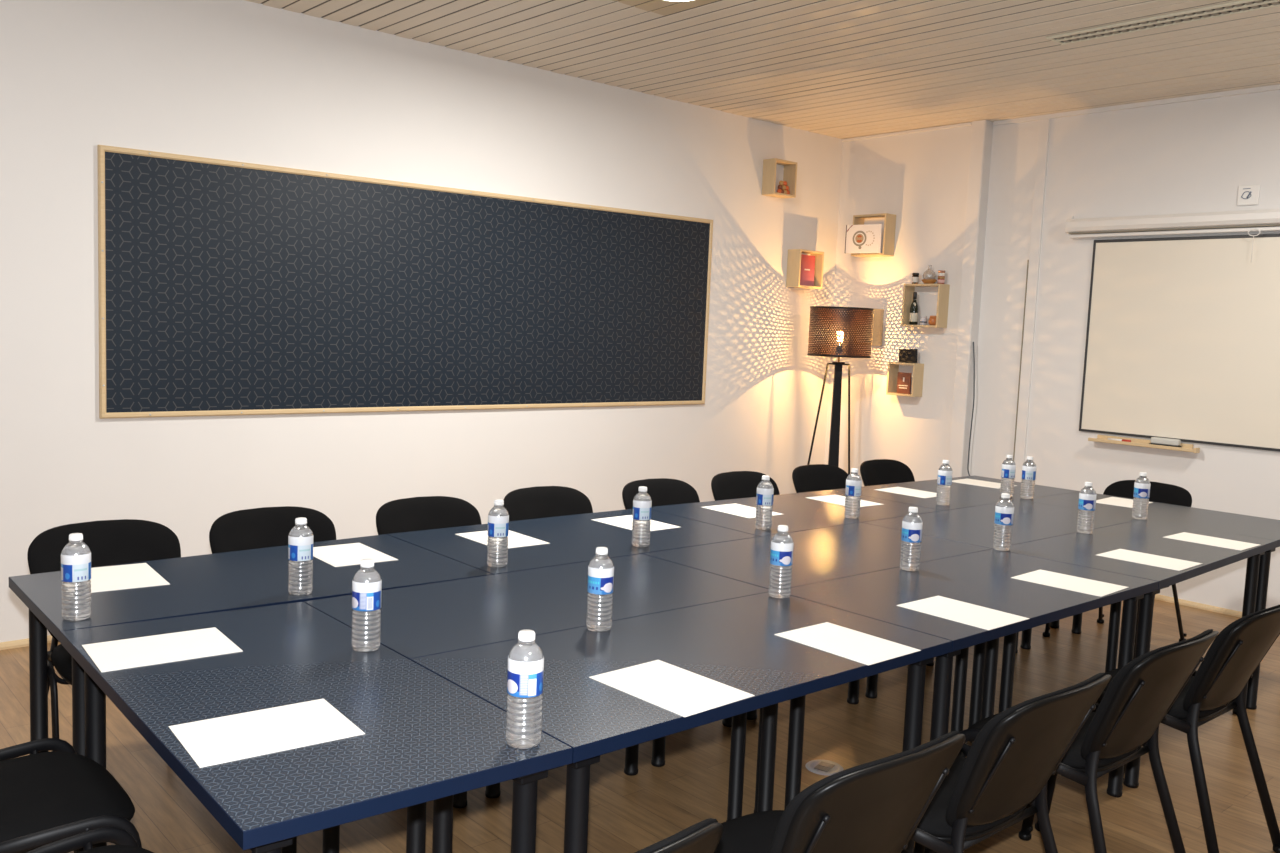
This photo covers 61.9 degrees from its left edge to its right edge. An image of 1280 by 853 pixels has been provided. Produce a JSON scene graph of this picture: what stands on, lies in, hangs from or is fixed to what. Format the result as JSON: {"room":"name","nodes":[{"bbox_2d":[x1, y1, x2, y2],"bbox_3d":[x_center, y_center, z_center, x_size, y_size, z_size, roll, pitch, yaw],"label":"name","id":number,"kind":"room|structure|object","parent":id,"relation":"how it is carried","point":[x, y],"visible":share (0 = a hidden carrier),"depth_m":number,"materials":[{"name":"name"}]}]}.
{"room":"meeting room","nodes":[
{"label":"meeting room","id":0,"kind":"room"},
{"bbox_2d":[0,0,842,641],"bbox_3d":[-1.896,-0.625,5.312,9.160,3.125,0.120,-2,7,-41],"label":"wall","id":1,"kind":"structure","parent":0,"point":[231,80],"depth_m":5.51,"materials":[{"name":"paint"}]},
{"bbox_2d":[0,635,51,649],"bbox_3d":[-1.937,0.922,5.383,8.896,0.030,0.018,-2,7,-41],"label":"baseboard","id":2,"kind":"structure","parent":1,"relation":"attached to","point":[23,642],"depth_m":4.68,"materials":[{"name":"brown wood"}]},
{"bbox_2d":[97,145,712,418],"bbox_3d":[-0.972,-0.715,6.015,3.819,1.248,0.024,-2,7,-41],"label":"decorative panel","id":3,"kind":"object","parent":1,"relation":"attached to","point":[226,287],"visible":1,"depth_m":5.64,"materials":[{"name":"fabric"}]},
{"bbox_2d":[762,158,796,197],"bbox_3d":[0.985,-1.749,7.537,0.232,0.244,0.115,-2,7,-41],"label":"box shelf","id":4,"kind":"object","parent":1,"relation":"attached to","point":[769,165],"visible":1,"depth_m":7.50,"materials":[{"name":"brown wood"}]},
{"bbox_2d":[777,181,789,193],"bbox_3d":[1.016,-1.690,7.562,0.126,0.096,0.041,-2,7,-41],"label":"ornament","id":5,"kind":"object","parent":4,"relation":"in","point":[782,188],"visible":0.94,"depth_m":7.54,"materials":[{"name":"orange ceramic"}]},
{"bbox_2d":[786,249,823,288],"bbox_3d":[1.207,-1.149,7.806,0.267,0.270,0.120,-2,7,-41],"label":"box shelf","id":6,"kind":"object","parent":1,"relation":"attached to","point":[794,255],"visible":0.98,"depth_m":7.75,"materials":[{"name":"brown wood"}]},
{"bbox_2d":[800,254,814,285],"bbox_3d":[1.208,-1.137,7.788,0.170,0.222,0.029,-2,7,-41],"label":"book","id":7,"kind":"object","parent":6,"relation":"in","point":[807,272],"visible":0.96,"depth_m":7.78,"materials":[{"name":"paper"}]},
{"bbox_2d":[0,599,1279,852],"bbox_3d":[0.415,1.327,2.753,9.160,0.100,7.320,-2,7,-41],"label":"floor","id":8,"kind":"structure","parent":0,"point":[628,814],"depth_m":3.64,"materials":[{"name":"laminate"}]},
{"bbox_2d":[0,738,141,852],"bbox_3d":[-1.367,0.848,2.233,0.575,0.808,0.542,-2,7,-41],"label":"chair","id":9,"kind":"object","parent":8,"relation":"on","point":[59,793],"visible":0.85,"depth_m":2.25,"materials":[{"name":"black plastic"}]},
{"bbox_2d":[27,827,153,852],"bbox_3d":[-1.024,0.900,1.813,0.575,0.808,0.542,-2,7,-41],"label":"chair","id":10,"kind":"object","parent":8,"relation":"on","point":[124,842],"visible":1,"depth_m":2.06,"materials":[{"name":"black plastic"}]},
{"bbox_2d":[27,519,180,754],"bbox_3d":[-1.603,0.736,3.326,0.542,0.808,0.575,-2,7,-42],"label":"chair","id":11,"kind":"object","parent":8,"relation":"on","point":[122,541],"visible":0.27,"depth_m":3.44,"materials":[{"name":"black plastic"}]},
{"bbox_2d":[9,534,492,852],"bbox_3d":[-1.138,0.802,3.180,1.187,0.740,0.706,-2,7,-41],"label":"meeting table","id":12,"kind":"object","parent":8,"relation":"on","point":[252,578],"visible":0.44,"depth_m":3.00,"materials":[{"name":"blue laminate"}]},
{"bbox_2d":[61,533,90,620],"bbox_3d":[-1.383,0.367,2.621,0.066,0.210,0.066,-1,6,-32],"label":"water bottle","id":13,"kind":"object","parent":12,"relation":"on","point":[76,555],"visible":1,"depth_m":2.60,"materials":[{"name":"white"}]},
{"bbox_2d":[90,563,169,592],"bbox_3d":[-1.486,0.429,3.041,0.210,0.001,0.297,-2,7,-37],"label":"paper sheet","id":14,"kind":"object","parent":12,"relation":"on","point":[119,577],"visible":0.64,"depth_m":3.03,"materials":[{"name":"white paper"}]},
{"bbox_2d":[288,517,312,594],"bbox_3d":[-0.933,0.356,2.938,0.066,0.210,0.066,0,6,-21],"label":"water bottle","id":15,"kind":"object","parent":12,"relation":"on","point":[300,538],"visible":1,"depth_m":2.91,"materials":[{"name":"white"}]},
{"bbox_2d":[313,543,397,566],"bbox_3d":[-0.944,0.413,3.450,0.210,0.001,0.297,-2,7,-39],"label":"paper sheet","id":16,"kind":"object","parent":12,"relation":"on","point":[353,553],"visible":0.79,"depth_m":3.44,"materials":[{"name":"white paper"}]},
{"bbox_2d":[209,506,335,553],"bbox_3d":[-1.190,0.720,3.681,0.542,0.808,0.575,-2,7,-41],"label":"chair","id":17,"kind":"object","parent":8,"relation":"on","point":[264,527],"visible":0.12,"depth_m":3.79,"materials":[{"name":"black plastic"}]},
{"bbox_2d":[60,602,572,852],"bbox_3d":[-0.765,0.903,2.264,0.598,0.740,1.249,-2,7,-41],"label":"meeting table","id":18,"kind":"object","parent":8,"relation":"on","point":[426,738],"visible":0.84,"depth_m":2.04,"materials":[{"name":"blue laminate"}]},
{"bbox_2d":[82,627,242,671],"bbox_3d":[-1.083,0.503,2.422,0.292,0.001,0.218,-2,7,-37],"label":"paper sheet","id":19,"kind":"object","parent":18,"relation":"on","point":[193,644],"visible":1,"depth_m":2.41,"materials":[{"name":"white paper"}]},
{"bbox_2d":[169,699,364,767],"bbox_3d":[-0.689,0.561,1.972,0.292,0.001,0.214,-2,7,-37],"label":"paper sheet","id":20,"kind":"object","parent":18,"relation":"on","point":[224,739],"visible":1,"depth_m":1.96,"materials":[{"name":"white paper"}]},
{"bbox_2d":[351,559,381,651],"bbox_3d":[-0.632,0.411,2.470,0.066,0.210,0.066,1,5,-14],"label":"water bottle","id":21,"kind":"object","parent":18,"relation":"on","point":[367,582],"visible":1,"depth_m":2.45,"materials":[{"name":"white"}]},
{"bbox_2d":[506,629,543,748],"bbox_3d":[-0.210,0.477,1.952,0.066,0.210,0.066,1,6,-16],"label":"water bottle","id":22,"kind":"object","parent":18,"relation":"on","point":[525,669],"visible":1,"depth_m":1.93,"materials":[{"name":"white"}]},
{"bbox_2d":[376,496,481,534],"bbox_3d":[-0.709,0.706,4.042,0.542,0.808,0.575,-2,7,-41],"label":"chair","id":23,"kind":"object","parent":8,"relation":"on","point":[427,512],"visible":0.17,"depth_m":4.17,"materials":[{"name":"black plastic"}]},
{"bbox_2d":[304,554,768,852],"bbox_3d":[-0.267,0.849,3.066,1.207,0.740,0.602,-2,7,-41],"label":"meeting table","id":24,"kind":"object","parent":8,"relation":"on","point":[417,621],"visible":0.51,"depth_m":2.97,"materials":[{"name":"laminate"}]},
{"bbox_2d":[503,486,592,520],"bbox_3d":[-0.279,0.687,4.431,0.542,0.808,0.575,-2,7,-41],"label":"chair","id":25,"kind":"object","parent":8,"relation":"on","point":[536,502],"visible":0.16,"depth_m":4.57,"materials":[{"name":"black plastic"}]},
{"bbox_2d":[387,509,759,797],"bbox_3d":[-0.233,0.767,3.957,1.210,0.740,0.708,-2,7,-41],"label":"meeting table","id":26,"kind":"object","parent":8,"relation":"on","point":[571,538],"visible":0.3,"depth_m":3.83,"materials":[{"name":"blue laminate"}]},
{"bbox_2d":[487,499,508,566],"bbox_3d":[-0.448,0.335,3.368,0.066,0.210,0.066,2,5,-4],"label":"water bottle","id":27,"kind":"object","parent":26,"relation":"on","point":[498,516],"visible":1,"depth_m":3.34,"materials":[{"name":"white"}]},
{"bbox_2d":[456,530,549,547],"bbox_3d":[-0.491,0.399,3.797,0.210,0.001,0.297,-2,7,-40],"label":"paper sheet","id":28,"kind":"object","parent":26,"relation":"on","point":[515,539],"visible":0.57,"depth_m":3.79,"materials":[{"name":"white paper"}]},
{"bbox_2d":[591,515,678,530],"bbox_3d":[-0.017,0.381,4.197,0.210,0.001,0.297,-2,7,-42],"label":"paper sheet","id":29,"kind":"object","parent":26,"relation":"on","point":[626,521],"visible":0.71,"depth_m":4.20,"materials":[{"name":"white paper"}]},
{"bbox_2d":[632,486,651,546],"bbox_3d":[0.006,0.317,3.765,0.066,0.210,0.066,2,5,-3],"label":"water bottle","id":30,"kind":"object","parent":26,"relation":"on","point":[642,502],"visible":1,"depth_m":3.74,"materials":[{"name":"white"}]},
{"bbox_2d":[622,478,699,508],"bbox_3d":[0.210,0.672,4.806,0.542,0.808,0.575,-2,7,-41],"label":"chair","id":31,"kind":"object","parent":8,"relation":"on","point":[662,491],"visible":0.08,"depth_m":4.96,"materials":[{"name":"black plastic"}]},
{"bbox_2d":[635,818,722,852],"bbox_3d":[-0.196,0.948,1.670,0.542,0.808,0.575,-3,7,-42],"label":"chair","id":32,"kind":"object","parent":8,"relation":"on","point":[704,836],"visible":1,"depth_m":1.51,"materials":[{"name":"black plastic"}]},
{"bbox_2d":[410,592,951,852],"bbox_3d":[0.123,0.906,2.613,1.215,0.740,0.623,-2,7,-41],"label":"meeting table","id":33,"kind":"object","parent":8,"relation":"on","point":[731,642],"visible":0.69,"depth_m":2.48,"materials":[{"name":"blue laminate"}]},
{"bbox_2d":[586,547,613,631],"bbox_3d":[-0.101,0.411,2.708,0.066,0.210,0.066,1,5,-13],"label":"water bottle","id":34,"kind":"object","parent":33,"relation":"on","point":[601,567],"visible":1,"depth_m":2.69,"materials":[{"name":"white"}]},
{"bbox_2d":[589,660,754,716],"bbox_3d":[0.066,0.560,2.304,0.210,0.001,0.297,-3,7,-43],"label":"paper sheet","id":35,"kind":"object","parent":33,"relation":"on","point":[682,692],"visible":1,"depth_m":2.29,"materials":[{"name":"white paper"}]},
{"bbox_2d":[768,525,793,597],"bbox_3d":[0.413,0.393,3.120,0.066,0.210,0.066,3,5,8],"label":"water bottle","id":36,"kind":"object","parent":33,"relation":"on","point":[781,551],"visible":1,"depth_m":3.10,"materials":[{"name":"white"}]},
{"bbox_2d":[774,622,920,665],"bbox_3d":[0.519,0.543,2.687,0.210,0.001,0.297,-2,7,-41],"label":"paper sheet","id":37,"kind":"object","parent":33,"relation":"on","point":[857,646],"visible":1,"depth_m":2.68,"materials":[{"name":"white paper"}]},
{"bbox_2d":[711,471,779,500],"bbox_3d":[0.636,0.653,5.192,0.542,0.808,0.575,-2,7,-41],"label":"chair","id":38,"kind":"object","parent":8,"relation":"on","point":[733,484],"visible":0.1,"depth_m":5.30,"materials":[{"name":"black plastic"}]},
{"bbox_2d":[651,490,941,719],"bbox_3d":[0.678,0.731,4.735,1.223,0.740,0.700,-2,7,-41],"label":"meeting table","id":39,"kind":"object","parent":8,"relation":"on","point":[800,513],"visible":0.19,"depth_m":4.59,"materials":[{"name":"laminate"}]},
{"bbox_2d":[702,503,782,517],"bbox_3d":[0.439,0.362,4.596,0.210,0.001,0.297,-2,7,-39],"label":"paper sheet","id":40,"kind":"object","parent":39,"relation":"on","point":[734,509],"visible":0.86,"depth_m":4.60,"materials":[{"name":"white paper"}]},
{"bbox_2d":[755,475,773,529],"bbox_3d":[0.488,0.297,4.185,0.066,0.210,0.066,3,5,3],"label":"water bottle","id":41,"kind":"object","parent":39,"relation":"on","point":[765,490],"visible":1,"depth_m":4.16,"materials":[{"name":"white"}]},
{"bbox_2d":[806,495,883,506],"bbox_3d":[0.952,0.347,4.978,0.210,0.001,0.297,-2,7,-38],"label":"paper sheet","id":42,"kind":"object","parent":39,"relation":"on","point":[835,499],"visible":0.79,"depth_m":4.98,"materials":[{"name":"white paper"}]},
{"bbox_2d":[844,468,861,518],"bbox_3d":[0.903,0.283,4.522,0.066,0.210,0.066,1,5,-14],"label":"water bottle","id":43,"kind":"object","parent":39,"relation":"on","point":[853,481],"visible":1,"depth_m":4.50,"materials":[{"name":"white"}]},
{"bbox_2d":[643,522,990,812],"bbox_3d":[0.646,0.812,3.849,1.207,0.740,0.604,-2,7,-41],"label":"meeting table","id":44,"kind":"object","parent":8,"relation":"on","point":[841,551],"visible":0.41,"depth_m":3.77,"materials":[{"name":"laminate"}]},
{"bbox_2d":[792,464,847,492],"bbox_3d":[1.089,0.633,5.600,0.542,0.808,0.575,-2,7,-41],"label":"chair","id":45,"kind":"object","parent":8,"relation":"on","point":[812,477],"visible":0.16,"depth_m":5.73,"materials":[{"name":"black plastic"}]},
{"bbox_2d":[805,760,843,775],"bbox_3d":[0.646,1.190,3.739,0.132,0.008,0.132,6,6,31],"label":"floor outlet","id":46,"kind":"object","parent":8,"relation":"on","point":[822,767],"visible":0.97,"depth_m":3.73,"materials":[{"name":"grey metal"}]},
{"bbox_2d":[714,731,965,852],"bbox_3d":[0.288,0.929,2.078,0.542,0.808,0.575,-2,7,-40],"label":"chair","id":47,"kind":"object","parent":8,"relation":"on","point":[877,806],"visible":0.98,"depth_m":1.83,"materials":[{"name":"black plastic"}]},
{"bbox_2d":[807,306,873,474],"bbox_3d":[1.398,0.004,7.660,0.446,1.704,0.446,-2,7,-41],"label":"floor lamp","id":48,"kind":"object","parent":8,"relation":"on","point":[843,347],"visible":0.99,"depth_m":7.49,"materials":[{"name":"black metal"}]},
{"bbox_2d":[860,459,914,485],"bbox_3d":[1.520,0.617,5.965,0.542,0.808,0.575,-2,7,-41],"label":"chair","id":49,"kind":"object","parent":8,"relation":"on","point":[876,471],"visible":0.15,"depth_m":6.10,"materials":[{"name":"black plastic"}]},
{"bbox_2d":[834,476,1079,665],"bbox_3d":[1.621,0.697,5.513,1.264,0.740,0.666,-2,7,-41],"label":"meeting table","id":50,"kind":"object","parent":8,"relation":"on","point":[962,495],"visible":0.16,"depth_m":5.40,"materials":[{"name":"laminate"}]},
{"bbox_2d":[874,487,936,497],"bbox_3d":[1.356,0.329,5.345,0.210,0.001,0.297,-2,7,-42],"label":"paper sheet","id":51,"kind":"object","parent":50,"relation":"on","point":[898,490],"visible":0.79,"depth_m":5.34,"materials":[{"name":"white paper"}]},
{"bbox_2d":[936,460,952,505],"bbox_3d":[1.419,0.261,4.979,0.066,0.210,0.066,1,5,-9],"label":"water bottle","id":52,"kind":"object","parent":50,"relation":"on","point":[944,479],"visible":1,"depth_m":4.96,"materials":[{"name":"white"}]},
{"bbox_2d":[952,478,1016,488],"bbox_3d":[1.853,0.308,5.785,0.210,0.001,0.297,-3,7,-44],"label":"paper sheet","id":53,"kind":"object","parent":50,"relation":"on","point":[963,481],"visible":0.79,"depth_m":5.79,"materials":[{"name":"white paper"}]},
{"bbox_2d":[1000,455,1015,496],"bbox_3d":[1.834,0.246,5.322,0.066,0.210,0.066,2,5,-6],"label":"water bottle","id":54,"kind":"object","parent":50,"relation":"on","point":[1008,465],"visible":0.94,"depth_m":5.30,"materials":[{"name":"white"}]},
{"bbox_2d":[1020,456,1035,498],"bbox_3d":[1.923,0.253,5.287,0.066,0.210,0.066,6,6,31],"label":"water bottle","id":55,"kind":"object","parent":50,"relation":"on","point":[1028,477],"visible":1,"depth_m":5.26,"materials":[{"name":"white"}]},
{"bbox_2d":[784,549,1158,852],"bbox_3d":[1.050,0.871,3.400,1.217,0.740,0.609,-2,7,-41],"label":"meeting table","id":56,"kind":"object","parent":8,"relation":"on","point":[982,578],"visible":0.56,"depth_m":3.26,"materials":[{"name":"blue laminate"}]},
{"bbox_2d":[900,507,922,570],"bbox_3d":[0.903,0.373,3.555,0.066,0.210,0.066,4,6,22],"label":"water bottle","id":57,"kind":"object","parent":56,"relation":"on","point":[912,524],"visible":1,"depth_m":3.53,"materials":[{"name":"white"}]},
{"bbox_2d":[896,596,1029,629],"bbox_3d":[0.915,0.527,3.034,0.210,0.001,0.297,-2,7,-41],"label":"paper sheet","id":58,"kind":"object","parent":56,"relation":"on","point":[985,618],"visible":1,"depth_m":3.02,"materials":[{"name":"white paper"}]},
{"bbox_2d":[1011,569,1128,596],"bbox_3d":[1.392,0.506,3.465,0.210,0.001,0.297,-3,7,-44],"label":"paper sheet","id":59,"kind":"object","parent":56,"relation":"on","point":[1048,578],"visible":1,"depth_m":3.46,"materials":[{"name":"white paper"}]},
{"bbox_2d":[861,500,1141,727],"bbox_3d":[1.577,0.776,4.649,1.259,0.740,0.604,-2,7,-41],"label":"meeting table","id":60,"kind":"object","parent":8,"relation":"on","point":[1032,521],"visible":0.33,"depth_m":4.52,"materials":[{"name":"grey laminate"}]},
{"bbox_2d":[910,673,1111,852],"bbox_3d":[0.725,0.911,2.461,0.542,0.808,0.575,-2,7,-41],"label":"chair","id":61,"kind":"object","parent":8,"relation":"on","point":[1008,767],"visible":0.74,"depth_m":2.25,"materials":[{"name":"black plastic"}]},
{"bbox_2d":[958,629,1218,852],"bbox_3d":[1.177,0.892,2.862,0.542,0.808,0.575,-2,7,-41],"label":"chair","id":62,"kind":"object","parent":8,"relation":"on","point":[1128,717],"visible":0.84,"depth_m":2.65,"materials":[{"name":"black plastic"}]},
{"bbox_2d":[1042,480,1191,641],"bbox_3d":[2.489,0.701,5.482,0.575,0.808,0.542,-2,7,-41],"label":"chair","id":63,"kind":"object","parent":8,"relation":"on","point":[1159,492],"visible":0.25,"depth_m":5.54,"materials":[{"name":"black plastic"}]},
{"bbox_2d":[998,520,1276,787],"bbox_3d":[1.972,0.833,4.203,1.257,0.740,0.608,-2,7,-41],"label":"meeting table","id":64,"kind":"object","parent":8,"relation":"on","point":[1144,536],"visible":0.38,"depth_m":4.04,"materials":[{"name":"grey laminate"}]},
{"bbox_2d":[993,493,1013,550],"bbox_3d":[1.349,0.353,3.960,0.066,0.210,0.066,5,6,30],"label":"water bottle","id":65,"kind":"object","parent":64,"relation":"on","point":[1004,508],"visible":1,"depth_m":3.94,"materials":[{"name":"white"}]},
{"bbox_2d":[1077,482,1096,533],"bbox_3d":[1.836,0.333,4.390,0.066,0.210,0.066,6,7,37],"label":"water bottle","id":66,"kind":"object","parent":64,"relation":"on","point":[1086,505],"visible":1,"depth_m":4.37,"materials":[{"name":"white"}]},
{"bbox_2d":[1097,549,1202,570],"bbox_3d":[1.855,0.484,3.897,0.210,0.001,0.297,-3,7,-42],"label":"paper sheet","id":67,"kind":"object","parent":64,"relation":"on","point":[1120,554],"visible":1,"depth_m":3.89,"materials":[{"name":"white paper"}]},
{"bbox_2d":[1163,532,1259,550],"bbox_3d":[2.311,0.463,4.322,0.210,0.001,0.297,-2,7,-41],"label":"paper sheet","id":68,"kind":"object","parent":64,"relation":"on","point":[1189,537],"visible":1,"depth_m":4.31,"materials":[{"name":"white paper"}]},
{"bbox_2d":[1020,492,1279,709],"bbox_3d":[2.459,0.774,5.054,0.641,0.740,1.141,-2,7,-41],"label":"meeting table","id":69,"kind":"object","parent":8,"relation":"on","point":[1259,527],"visible":0.43,"depth_m":4.87,"materials":[{"name":"laminate"}]},
{"bbox_2d":[1096,497,1152,507],"bbox_3d":[2.390,0.375,5.302,0.200,0.001,0.290,7,7,44],"label":"paper sheet","id":70,"kind":"object","parent":69,"relation":"on","point":[1116,501],"visible":0.79,"depth_m":5.30,"materials":[{"name":"white paper"}]},
{"bbox_2d":[1132,472,1150,519],"bbox_3d":[2.256,0.311,4.806,0.066,0.210,0.066,7,7,40],"label":"water bottle","id":71,"kind":"object","parent":69,"relation":"on","point":[1141,495],"visible":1,"depth_m":4.78,"materials":[{"name":"white"}]},
{"bbox_2d":[1035,605,1279,852],"bbox_3d":[1.631,0.874,3.253,0.542,0.808,0.575,-2,7,-41],"label":"chair","id":72,"kind":"object","parent":8,"relation":"on","point":[1218,686],"visible":0.54,"depth_m":3.04,"materials":[{"name":"black plastic"}]},
{"bbox_2d":[245,0,1279,138],"bbox_3d":[0.539,-1.746,2.467,9.160,0.131,7.320,-2,7,-41],"label":"ceiling","id":73,"kind":"structure","parent":0,"point":[842,69],"depth_m":5.50,"materials":[{"name":"brown wood"}]},
{"bbox_2d":[1046,0,1279,44],"bbox_3d":[2.582,-1.785,4.527,0.158,0.012,1.750,-2,7,-41],"label":"ceiling vent","id":74,"kind":"object","parent":73,"relation":"in","point":[1241,6],"visible":1,"depth_m":4.78,"materials":[{"name":"metal"}]},
{"bbox_2d":[825,123,971,486],"bbox_3d":[1.934,-0.700,7.780,0.184,3.125,1.200,-2,7,-41],"label":"wall","id":75,"kind":"structure","parent":0,"point":[919,178],"depth_m":7.67,"materials":[{"name":"paint"}]},
{"bbox_2d":[847,309,883,345],"bbox_3d":[1.651,-0.734,7.870,0.120,0.268,0.248,-2,7,-41],"label":"box shelf","id":76,"kind":"object","parent":75,"relation":"attached to","point":[878,314],"visible":0.34,"depth_m":7.78,"materials":[{"name":"brown wood"}]},
{"bbox_2d":[851,213,895,256],"bbox_3d":[1.700,-1.391,7.783,0.120,0.296,0.295,-2,7,-41],"label":"box shelf","id":77,"kind":"object","parent":75,"relation":"attached to","point":[890,219],"visible":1,"depth_m":7.69,"materials":[{"name":"brown wood"}]},
{"bbox_2d":[845,224,882,252],"bbox_3d":[1.618,-1.358,7.735,0.284,0.205,0.018,7,7,39],"label":"board","id":78,"kind":"object","parent":77,"relation":"attached to","point":[866,238],"visible":1,"depth_m":7.72,"materials":[{"name":"white paper"}]},
{"bbox_2d":[886,362,923,396],"bbox_3d":[1.890,-0.338,7.619,0.115,0.234,0.226,-2,7,-41],"label":"box shelf","id":79,"kind":"object","parent":75,"relation":"attached to","point":[893,367],"visible":0.98,"depth_m":7.57,"materials":[{"name":"brown wood"}]},
{"bbox_2d":[897,372,911,393],"bbox_3d":[1.881,-0.310,7.611,0.015,0.150,0.110,-2,7,-41],"label":"booklet","id":80,"kind":"object","parent":79,"relation":"in","point":[903,379],"visible":1,"depth_m":7.60,"materials":[{"name":"paper"}]},
{"bbox_2d":[899,349,917,362],"bbox_3d":[1.904,-0.501,7.588,0.018,0.104,0.154,-2,7,-38],"label":"box","id":81,"kind":"object","parent":79,"relation":"on","point":[905,355],"visible":1,"depth_m":7.58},
{"bbox_2d":[901,284,949,327],"bbox_3d":[1.994,-0.845,7.471,0.120,0.299,0.297,-2,7,-41],"label":"box shelf","id":82,"kind":"object","parent":75,"relation":"attached to","point":[908,289],"visible":1,"depth_m":7.39,"materials":[{"name":"brown wood"}]},
{"bbox_2d":[909,292,917,324],"bbox_3d":[1.936,-0.833,7.540,0.059,0.229,0.059,-2,7,-41],"label":"wine bottle","id":83,"kind":"object","parent":82,"relation":"in","point":[913,317],"visible":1,"depth_m":7.52,"materials":[{"name":"green glass"}]},
{"bbox_2d":[912,273,918,283],"bbox_3d":[1.940,-1.042,7.525,0.048,0.078,0.048,-2,7,-41],"label":"jar","id":84,"kind":"object","parent":82,"relation":"on","point":[915,278],"visible":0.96,"depth_m":7.50,"materials":[{"name":"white glass"}]},
{"bbox_2d":[920,316,926,324],"bbox_3d":[1.986,-0.742,7.486,0.049,0.062,0.049,-2,7,-41],"label":"jar","id":85,"kind":"object","parent":82,"relation":"in","point":[923,319],"visible":0.95,"depth_m":7.47,"materials":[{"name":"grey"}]},
{"bbox_2d":[922,265,936,283],"bbox_3d":[2.016,-1.057,7.438,0.104,0.130,0.105,-2,7,-41],"label":"glass carafe","id":86,"kind":"object","parent":82,"relation":"on","point":[929,276],"visible":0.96,"depth_m":7.41,"materials":[{"name":"clear glass"}]},
{"bbox_2d":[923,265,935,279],"bbox_3d":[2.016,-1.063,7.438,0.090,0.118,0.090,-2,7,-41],"label":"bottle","id":87,"kind":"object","parent":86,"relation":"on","point":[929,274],"depth_m":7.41,"materials":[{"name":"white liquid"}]},
{"bbox_2d":[929,316,935,324],"bbox_3d":[2.040,-0.737,7.425,0.068,0.068,0.067,-2,7,-41],"label":"jar","id":88,"kind":"object","parent":82,"relation":"in","point":[932,320],"visible":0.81,"depth_m":7.40,"materials":[{"name":"brown"}]},
{"bbox_2d":[937,277,944,283],"bbox_3d":[2.077,-1.006,7.369,0.050,0.046,0.050,-2,7,-41],"label":"jar","id":89,"kind":"object","parent":82,"relation":"on","point":[941,280],"visible":0.99,"depth_m":7.35,"materials":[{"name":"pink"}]},
{"bbox_2d":[938,270,945,276],"bbox_3d":[2.079,-1.052,7.365,0.050,0.046,0.050,-2,7,-41],"label":"jar","id":90,"kind":"object","parent":89,"relation":"on","point":[941,273],"visible":1,"depth_m":7.34,"materials":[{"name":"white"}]},
{"bbox_2d":[949,120,992,477],"bbox_3d":[2.243,-0.569,7.317,0.094,2.975,0.104,-2,7,-41],"label":"pillar","id":91,"kind":"structure","parent":75,"relation":"attached to","point":[982,130],"depth_m":7.25,"materials":[{"name":"paint"}]},
{"bbox_2d":[967,342,974,475],"bbox_3d":[2.276,-0.092,7.283,0.073,0.966,0.029,7,7,38],"label":"cable","id":92,"kind":"object","parent":75,"relation":"attached to","point":[973,342],"visible":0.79,"depth_m":7.28,"materials":[{"name":"white plastic"}]},
{"bbox_2d":[969,90,1279,611],"bbox_3d":[4.327,-0.353,5.099,0.120,3.125,6.020,-2,7,-41],"label":"wall","id":93,"kind":"structure","parent":0,"point":[1195,156],"depth_m":6.69,"materials":[{"name":"paint"}]},
{"bbox_2d":[1013,119,1049,481],"bbox_3d":[2.552,-0.530,7.030,0.026,2.975,0.078,-2,7,-41],"label":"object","id":94,"kind":"structure","parent":93,"relation":"attached to","point":[1032,277],"depth_m":7.00,"materials":[{"name":"paint"}]},
{"bbox_2d":[841,84,1279,141],"bbox_3d":[3.880,-1.804,5.389,0.084,0.027,7.120,-2,7,-41],"label":"trim","id":95,"kind":"structure","parent":93,"relation":"attached to","point":[1270,87],"depth_m":6.59,"materials":[{"name":"paint"}]},
{"bbox_2d":[1088,435,1199,452],"bbox_3d":[3.036,0.101,6.450,0.078,0.044,0.645,-2,7,-41],"label":"marker tray","id":96,"kind":"object","parent":93,"relation":"attached to","point":[1100,438],"visible":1,"depth_m":6.46,"materials":[{"name":"brown wood"}]},
{"bbox_2d":[1108,438,1130,441],"bbox_3d":[2.938,0.085,6.548,0.017,0.018,0.138,-2,7,-41],"label":"marker pen","id":97,"kind":"object","parent":96,"relation":"on","point":[1108,438],"visible":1,"depth_m":6.54,"materials":[{"name":"white plastic"}]},
{"bbox_2d":[1149,437,1181,446],"bbox_3d":[3.120,0.095,6.343,0.048,0.050,0.170,-2,7,-41],"label":"eraser","id":98,"kind":"object","parent":96,"relation":"on","point":[1154,440],"visible":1,"depth_m":6.32,"materials":[{"name":"white fabric"}]},
{"bbox_2d":[1065,209,1279,259],"bbox_3d":[3.461,-1.065,5.905,0.081,0.312,2.306,-2,7,-41],"label":"projection screen","id":99,"kind":"object","parent":93,"relation":"attached to","point":[1263,219],"visible":1,"depth_m":6.23,"materials":[{"name":"white plastic"}]},
{"bbox_2d":[1079,233,1279,451],"bbox_3d":[3.517,-0.465,5.918,0.018,1.197,2.150,-2,7,-41],"label":"whiteboard","id":100,"kind":"object","parent":93,"relation":"attached to","point":[1183,333],"visible":1,"depth_m":6.26,"materials":[{"name":"plastic"}]},
{"bbox_2d":[1155,594,1241,617],"bbox_3d":[3.762,1.127,5.663,0.082,0.030,7.120,-2,7,-41],"label":"baseboard","id":101,"kind":"structure","parent":93,"relation":"attached to","point":[1157,596],"depth_m":6.25,"materials":[{"name":"brown wood"}]},
{"bbox_2d":[1237,184,1259,205],"bbox_3d":[3.415,-1.299,5.996,0.017,0.112,0.112,-2,7,-41],"label":"wall plate","id":102,"kind":"object","parent":93,"relation":"attached to","point":[1247,194],"visible":1,"depth_m":5.99,"materials":[{"name":"white plastic"}]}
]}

